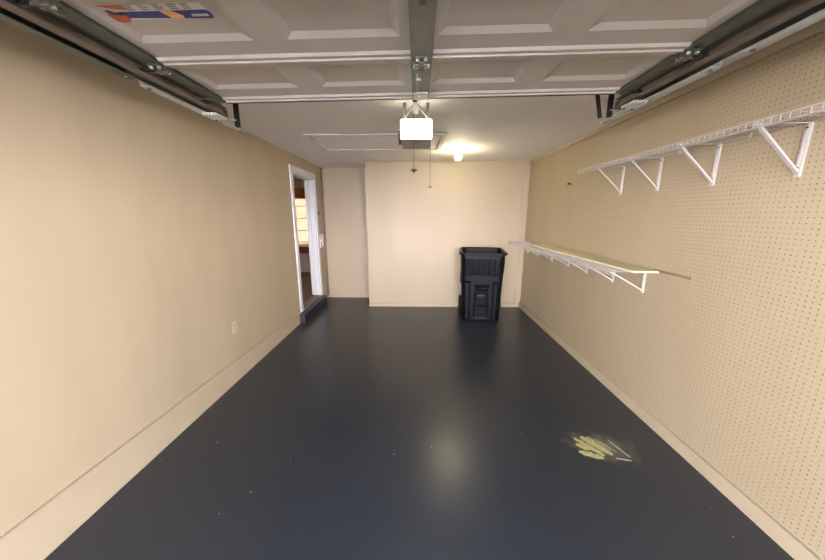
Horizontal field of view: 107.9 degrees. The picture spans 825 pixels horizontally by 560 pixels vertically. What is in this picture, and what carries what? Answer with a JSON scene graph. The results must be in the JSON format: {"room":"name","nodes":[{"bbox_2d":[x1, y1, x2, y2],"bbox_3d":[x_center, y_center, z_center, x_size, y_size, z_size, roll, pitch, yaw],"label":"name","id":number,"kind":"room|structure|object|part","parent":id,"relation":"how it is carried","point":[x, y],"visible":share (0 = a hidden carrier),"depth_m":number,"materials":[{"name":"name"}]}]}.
{"room":"garage","nodes":[
{"label":"garage","id":0,"kind":"room"},
{"bbox_2d":[0,20,327,536],"bbox_3d":[-1.801,-0.207,2.731,0.120,2.450,6.400,0,12,1],"label":"wall","id":1,"kind":"structure","parent":0,"point":[137,225],"depth_m":1.74,"materials":[{"name":"beige paint"}]},
{"bbox_2d":[0,311,300,559],"bbox_3d":[-1.745,1.020,2.264,0.018,0.250,4.730,0,12,1],"label":"baseboard","id":2,"kind":"structure","parent":1,"relation":"attached to","point":[41,532],"depth_m":1.76,"materials":[{"name":"beige paint"}]},
{"bbox_2d":[231,321,236,333],"bbox_3d":[-1.735,0.462,2.926,0.009,0.112,0.068,0,12,1],"label":"wall outlet","id":3,"kind":"object","parent":1,"relation":"attached to","point":[234,326],"visible":1,"depth_m":2.92,"materials":[{"name":"white plastic"}]},
{"bbox_2d":[288,164,322,311],"bbox_3d":[-1.755,-0.663,4.878,0.150,2.135,1.060,0,12,1],"label":"trim","id":4,"kind":"structure","parent":1,"relation":"attached to","point":[311,192],"depth_m":5.17,"materials":[{"name":"white paint"}]},
{"bbox_2d":[304,181,312,294],"bbox_3d":[-1.921,-0.791,5.695,0.124,2.000,0.800,-3,13,-13],"label":"door","id":5,"kind":"structure","parent":1,"relation":"in","point":[304,181],"depth_m":5.30,"materials":[{"name":"white paint"}]},
{"bbox_2d":[319,234,323,247],"bbox_3d":[-1.671,-0.724,5.503,0.035,0.240,0.170,0,12,1],"label":"switch box","id":6,"kind":"object","parent":1,"relation":"attached to","point":[320,235],"visible":0.87,"depth_m":5.54,"materials":[{"name":"white paint"}]},
{"bbox_2d":[293,177,310,271],"bbox_3d":[-3.152,-0.927,5.589,2.930,2.550,4.240,0,12,1],"label":"wall","id":7,"kind":"structure","parent":0,"point":[298,183],"depth_m":7.71,"materials":[{"name":"paint"}]},
{"bbox_2d":[294,188,304,198],"bbox_3d":[-2.611,-2.110,7.323,1.600,0.250,0.088,0,12,1],"label":"window valance","id":8,"kind":"object","parent":7,"relation":"attached to","point":[299,192],"visible":0.03,"depth_m":7.28,"materials":[{"name":"orange wood"}]},
{"bbox_2d":[295,199,308,253],"bbox_3d":[-2.609,-1.403,7.579,1.400,1.500,0.070,0,12,1],"label":"window","id":9,"kind":"structure","parent":7,"relation":"in","point":[300,204],"depth_m":7.58,"materials":[{"name":"glass"}]},
{"bbox_2d":[303,295,321,309],"bbox_3d":[-1.745,0.371,5.101,0.150,0.016,0.848,0,12,1],"label":"trim","id":10,"kind":"structure","parent":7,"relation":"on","point":[310,301],"depth_m":5.09,"materials":[{"name":"brown wood"}]},
{"bbox_2d":[301,272,312,302],"bbox_3d":[-3.152,0.270,5.848,2.690,0.100,4.000,0,12,1],"label":"floor","id":11,"kind":"structure","parent":0,"point":[305,276],"depth_m":6.33,"materials":[{"name":"brown wood"}]},
{"bbox_2d":[299,244,308,252],"bbox_3d":[-2.568,-0.476,7.313,1.100,0.740,0.600,0,12,1],"label":"side table","id":12,"kind":"object","parent":11,"relation":"on","point":[303,248],"visible":0.06,"depth_m":7.00,"materials":[{"name":"brown wood"}]},
{"bbox_2d":[322,167,368,294],"bbox_3d":[-1.224,-0.868,5.791,0.918,2.450,0.120,0,12,1],"label":"wall","id":13,"kind":"structure","parent":0,"point":[344,189],"depth_m":5.71,"materials":[{"name":"beige paint"}]},
{"bbox_2d":[320,167,329,294],"bbox_3d":[-1.669,-0.882,5.723,0.030,2.395,0.022,0,12,1],"label":"trim","id":14,"kind":"structure","parent":13,"relation":"attached to","point":[320,167],"depth_m":5.70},
{"bbox_2d":[328,294,368,296],"bbox_3d":[-1.225,0.316,5.978,0.918,0.055,0.014,0,12,1],"label":"baseboard","id":15,"kind":"structure","parent":13,"relation":"attached to","point":[329,295],"depth_m":5.97,"materials":[{"name":"beige wood"}]},
{"bbox_2d":[44,297,793,559],"bbox_3d":[0.062,1.056,2.969,3.845,0.122,6.400,0,12,1],"label":"floor","id":16,"kind":"structure","parent":0,"point":[367,432],"depth_m":1.96,"materials":[{"name":"grey concrete"}]},
{"bbox_2d":[300,295,326,322],"bbox_3d":[-1.654,0.470,5.060,0.095,0.142,1.110,0,12,1],"label":"step","id":17,"kind":"structure","parent":16,"relation":"on","point":[307,314],"depth_m":4.89,"materials":[{"name":"blue paint"}]},
{"bbox_2d":[458,247,507,320],"bbox_3d":[1.090,0.049,4.802,0.698,1.075,0.774,2,12,10],"label":"trash can","id":18,"kind":"object","parent":16,"relation":"on","point":[482,268],"visible":1,"depth_m":4.50,"materials":[{"name":"black plastic"}]},
{"bbox_3d":[1.149,-0.242,5.082,0.660,0.625,0.056,2,12,10],"label":"lid","id":19,"kind":"part","parent":18,"relation":"part of","materials":[{"name":"black plastic"}]},
{"bbox_2d":[365,161,530,303],"bbox_3d":[0.633,-0.798,5.464,2.807,2.450,0.720,0,12,1],"label":"wall","id":20,"kind":"structure","parent":0,"point":[416,232],"depth_m":5.06,"materials":[{"name":"beige paint"}]},
{"bbox_2d":[369,303,518,306],"bbox_3d":[0.555,0.447,5.359,2.666,0.062,0.014,0,12,1],"label":"baseboard","id":21,"kind":"structure","parent":20,"relation":"attached to","point":[370,304],"depth_m":5.36,"materials":[{"name":"beige paint"}]},
{"bbox_2d":[514,164,529,303],"bbox_3d":[1.850,-0.724,5.083,0.082,2.343,0.012,0,12,1],"label":"trim","id":22,"kind":"structure","parent":20,"relation":"attached to","point":[527,166],"depth_m":5.05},
{"bbox_2d":[221,2,824,167],"bbox_3d":[0.062,-1.446,2.429,3.845,0.100,6.400,0,12,1],"label":"ceiling","id":23,"kind":"structure","parent":0,"point":[494,128],"depth_m":2.82,"materials":[{"name":"paint"}]},
{"bbox_2d":[0,0,244,131],"bbox_3d":[-1.300,0.139,1.127,0.121,2.445,2.805,0,12,2],"label":"door track","id":24,"kind":"object","parent":23,"relation":"hanging from","point":[45,25],"visible":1,"depth_m":1.24,"materials":[{"name":"metal"}]},
{"bbox_2d":[5,0,786,104],"bbox_3d":[0.016,-0.869,0.695,2.572,0.095,2.301,-1,12,1],"label":"garage door","id":25,"kind":"structure","parent":24,"relation":"attached to","point":[223,51],"depth_m":1.23,"materials":[{"name":"paint"}]},
{"bbox_3d":[-1.030,-0.928,1.008,0.083,0.001,0.065,0,12,1],"label":"orange panel","id":26,"kind":"part","parent":25,"relation":"part of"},
{"bbox_2d":[105,10,124,15],"bbox_3d":[-1.041,-0.935,1.050,0.053,0.001,0.028,-1,12,1],"label":"print","id":27,"kind":"object","parent":25,"relation":"on","point":[112,13],"depth_m":1.05},
{"bbox_2d":[302,133,446,187],"bbox_3d":[-0.400,-1.372,3.636,1.540,0.552,0.808,0,12,1],"label":"attic hatch","id":28,"kind":"object","parent":23,"relation":"attached to","point":[385,141],"visible":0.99,"depth_m":3.52,"materials":[{"name":"white paint"}]},
{"bbox_3d":[-0.400,-1.636,3.583,1.540,0.015,0.800,0,12,1],"label":"moulding","id":29,"kind":"part","parent":28,"relation":"part of","materials":[{"name":"white paint"}]},
{"bbox_3d":[-0.400,-1.640,3.582,1.418,0.006,0.678,0,12,1],"label":"hatch panel","id":30,"kind":"part","parent":28,"relation":"part of","materials":[{"name":"paint"}]},
{"bbox_2d":[398,100,431,172],"bbox_3d":[-0.003,-0.856,1.207,0.264,0.534,2.960,0,12,1],"label":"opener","id":31,"kind":"object","parent":23,"relation":"hanging from","point":[413,133],"visible":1,"depth_m":2.30,"materials":[{"name":"white plastic"},{"name":"dark steel"},{"name":"galvanised steel"}]},
{"bbox_2d":[400,119,431,138],"bbox_3d":[0.029,-1.168,2.330,0.242,0.150,0.072,0,12,1],"label":"light","id":32,"kind":"object","parent":31,"relation":"attached to","point":[409,128],"depth_m":2.30,"materials":[{"name":"white plastic"}]},
{"bbox_3d":[0.028,-1.081,2.326,0.224,0.013,0.012,0,12,1],"label":"control panel","id":33,"kind":"part","parent":31,"relation":"part of","materials":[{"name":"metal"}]},
{"bbox_2d":[454,148,462,159],"bbox_3d":[0.608,-1.659,3.979,0.116,0.137,0.116,0,12,1],"label":"bulb","id":34,"kind":"object","parent":23,"relation":"attached to","point":[458,151],"visible":1,"depth_m":3.95,"materials":[{"name":"white glass"}]},
{"bbox_3d":[0.608,-1.637,3.984,0.084,0.092,0.084,0,12,1],"label":"bulb","id":35,"kind":"part","parent":34,"relation":"part of","materials":[{"name":"white glass"}]},
{"bbox_2d":[595,0,824,122],"bbox_3d":[1.336,0.154,1.055,0.125,2.445,2.755,0,12,0],"label":"door track","id":36,"kind":"object","parent":23,"relation":"hanging from","point":[790,16],"visible":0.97,"depth_m":1.26,"materials":[{"name":"metal"}]},
{"bbox_2d":[520,31,824,559],"bbox_3d":[1.917,-0.116,2.313,0.120,2.450,5.680,0,12,1],"label":"wall","id":37,"kind":"structure","parent":0,"point":[729,358],"depth_m":1.83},
{"bbox_2d":[508,241,646,292],"bbox_3d":[1.734,-0.273,3.705,0.298,0.192,2.820,0,12,1],"label":"wire shelf","id":38,"kind":"object","parent":37,"relation":"attached to","point":[522,244],"visible":0.73,"depth_m":3.03,"materials":[{"name":"white metal"}]},
{"bbox_2d":[529,244,658,272],"bbox_3d":[1.773,-0.286,3.297,0.195,0.016,2.150,0,12,1],"label":"plywood board","id":39,"kind":"object","parent":38,"relation":"on","point":[611,263],"visible":1,"depth_m":2.77,"materials":[{"name":"beige wood"}]},
{"bbox_3d":[1.850,0.017,2.404,0.015,0.174,0.026,0,12,1],"label":"wall leg","id":40,"kind":"part","parent":38,"relation":"part of","materials":[{"name":"white plastic"}]},
{"bbox_2d":[519,302,821,559],"bbox_3d":[1.848,1.023,2.622,0.020,0.092,5.560,0,12,1],"label":"baseboard","id":41,"kind":"structure","parent":37,"relation":"attached to","point":[787,541],"depth_m":1.89,"materials":[{"name":"beige paint"}]},
{"bbox_2d":[653,269,690,279],"bbox_3d":[1.848,-0.043,2.146,0.012,0.016,0.320,0,12,1],"label":"batten","id":42,"kind":"object","parent":37,"relation":"attached to","point":[660,271],"visible":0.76,"depth_m":2.12,"materials":[{"name":"brown wood"}]},
{"bbox_2d":[530,19,824,163],"bbox_3d":[1.849,-1.305,2.119,0.018,0.045,5.560,0,12,1],"label":"trim","id":43,"kind":"structure","parent":37,"relation":"attached to","point":[819,27],"depth_m":1.81,"materials":[{"name":"beige wood"}]},
{"bbox_2d":[577,101,824,194],"bbox_3d":[1.716,-0.660,1.601,0.260,0.258,2.771,0,12,1],"label":"wire shelf","id":44,"kind":"object","parent":37,"relation":"attached to","point":[797,169],"visible":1,"depth_m":1.63,"materials":[{"name":"white metal"}]},
{"bbox_3d":[1.858,-0.880,2.660,0.015,0.240,0.026,0,12,1],"label":"wall leg","id":45,"kind":"part","parent":44,"relation":"part of","materials":[{"name":"white plastic"}]},
{"bbox_3d":[1.850,-0.791,2.250,0.015,0.240,0.026,0,12,1],"label":"wall leg","id":46,"kind":"part","parent":44,"relation":"part of","materials":[{"name":"white plastic"}]},
{"bbox_3d":[1.716,-0.817,1.802,0.244,0.005,0.006,0,12,1],"label":"support rod","id":47,"kind":"part","parent":44,"relation":"part of","materials":[{"name":"white plastic"}]},
{"bbox_3d":[1.842,-0.700,1.825,0.015,0.240,0.026,0,12,1],"label":"wall leg","id":48,"kind":"part","parent":44,"relation":"part of","materials":[{"name":"white plastic"}]},
{"bbox_3d":[1.708,-0.727,1.387,0.244,0.005,0.006,0,12,1],"label":"support rod","id":49,"kind":"part","parent":44,"relation":"part of","materials":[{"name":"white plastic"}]},
{"bbox_3d":[1.834,-0.610,1.410,0.015,0.240,0.026,0,12,1],"label":"wall leg","id":50,"kind":"part","parent":44,"relation":"part of","materials":[{"name":"white plastic"}]}
]}

